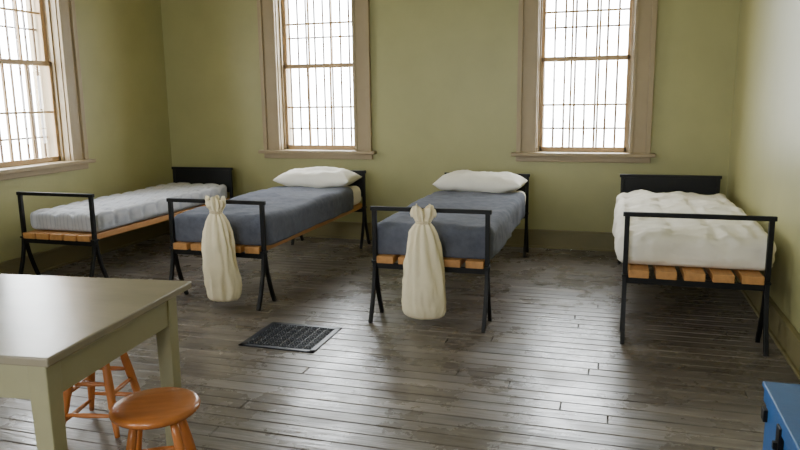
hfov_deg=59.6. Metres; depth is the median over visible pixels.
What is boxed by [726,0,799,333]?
wall
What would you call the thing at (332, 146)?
window
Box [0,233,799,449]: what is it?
floor
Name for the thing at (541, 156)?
sill
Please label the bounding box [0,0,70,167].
window
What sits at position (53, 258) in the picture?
baseboard
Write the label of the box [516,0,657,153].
window frame
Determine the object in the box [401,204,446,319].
laundry bag
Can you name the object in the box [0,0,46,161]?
security bars
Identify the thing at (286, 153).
sill
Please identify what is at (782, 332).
baseboard
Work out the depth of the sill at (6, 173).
6.02 m
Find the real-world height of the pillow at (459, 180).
0.183 m
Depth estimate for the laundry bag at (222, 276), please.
4.86 m
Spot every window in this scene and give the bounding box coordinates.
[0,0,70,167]
[275,0,354,149]
[536,0,635,152]
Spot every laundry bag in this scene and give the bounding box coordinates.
[201,195,241,301]
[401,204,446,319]
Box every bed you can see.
[16,167,233,277]
[166,166,370,310]
[368,170,529,332]
[612,174,777,355]
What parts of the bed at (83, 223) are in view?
foot frame, mattress, headboard panel, head frame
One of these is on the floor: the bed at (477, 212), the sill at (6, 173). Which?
the bed at (477, 212)
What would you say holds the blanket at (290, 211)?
on the bed at (311, 198)
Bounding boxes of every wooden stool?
[63,352,140,437]
[108,387,200,449]
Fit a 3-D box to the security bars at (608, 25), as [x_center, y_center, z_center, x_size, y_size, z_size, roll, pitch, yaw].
[1.765,-1.582,6.629,0.870,1.755,0.021,2,11,17]
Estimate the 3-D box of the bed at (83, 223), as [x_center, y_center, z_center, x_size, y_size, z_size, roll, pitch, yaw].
[-2.406,-0.059,6.521,0.730,0.763,2.350,2,11,17]
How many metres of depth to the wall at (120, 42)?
6.91 m
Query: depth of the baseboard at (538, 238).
6.78 m
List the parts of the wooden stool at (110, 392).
leg, leg, leg, leg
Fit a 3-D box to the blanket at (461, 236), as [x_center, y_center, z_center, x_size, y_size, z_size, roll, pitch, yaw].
[0.448,-0.056,5.344,0.837,0.225,1.772,2,11,17]
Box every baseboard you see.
[0,220,169,274]
[298,221,614,251]
[730,269,799,380]
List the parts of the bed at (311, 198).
foot frame, head frame, mattress, headboard panel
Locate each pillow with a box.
[273,166,361,187]
[433,170,527,192]
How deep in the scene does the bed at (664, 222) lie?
4.15 m
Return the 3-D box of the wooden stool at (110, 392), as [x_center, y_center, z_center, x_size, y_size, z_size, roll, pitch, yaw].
[-1.359,0.690,3.160,0.294,0.449,0.294,0,10,5]
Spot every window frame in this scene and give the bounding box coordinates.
[56,0,88,160]
[257,0,371,150]
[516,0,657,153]
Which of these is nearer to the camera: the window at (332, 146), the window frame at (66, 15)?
the window frame at (66, 15)
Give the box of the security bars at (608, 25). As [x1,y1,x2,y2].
[543,0,628,146]
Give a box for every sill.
[0,159,95,180]
[258,149,376,159]
[511,151,655,162]
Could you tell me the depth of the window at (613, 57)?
6.53 m
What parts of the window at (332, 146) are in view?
sash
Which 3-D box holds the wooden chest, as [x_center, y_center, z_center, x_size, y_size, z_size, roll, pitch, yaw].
[1.359,0.862,2.059,0.413,0.435,0.927,2,11,17]
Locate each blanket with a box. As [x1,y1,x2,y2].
[174,186,353,245]
[377,191,524,258]
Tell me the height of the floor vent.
0.008 m
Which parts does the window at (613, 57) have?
sash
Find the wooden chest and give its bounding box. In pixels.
[761,381,799,449]
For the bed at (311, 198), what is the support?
on the floor
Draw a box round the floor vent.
[238,322,341,352]
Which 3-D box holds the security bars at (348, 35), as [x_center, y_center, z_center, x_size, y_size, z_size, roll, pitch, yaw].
[-0.804,-1.687,7.393,0.870,1.755,0.021,2,11,17]
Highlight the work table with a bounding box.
[0,274,191,449]
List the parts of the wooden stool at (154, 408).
leg, leg, seat, leg, leg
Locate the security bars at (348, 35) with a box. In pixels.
[287,0,353,144]
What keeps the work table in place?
on the floor
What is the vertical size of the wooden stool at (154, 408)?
0.449 m
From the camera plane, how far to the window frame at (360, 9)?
7.15 m
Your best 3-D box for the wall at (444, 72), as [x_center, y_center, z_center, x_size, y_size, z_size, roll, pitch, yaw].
[0.215,-1.456,7.040,6.378,3.250,0.320,2,11,17]
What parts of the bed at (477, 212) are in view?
foot frame, head frame, headboard panel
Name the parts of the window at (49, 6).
sash, sash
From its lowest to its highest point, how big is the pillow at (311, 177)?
0.193 m
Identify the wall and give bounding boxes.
[0,0,172,261]
[160,0,739,231]
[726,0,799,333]

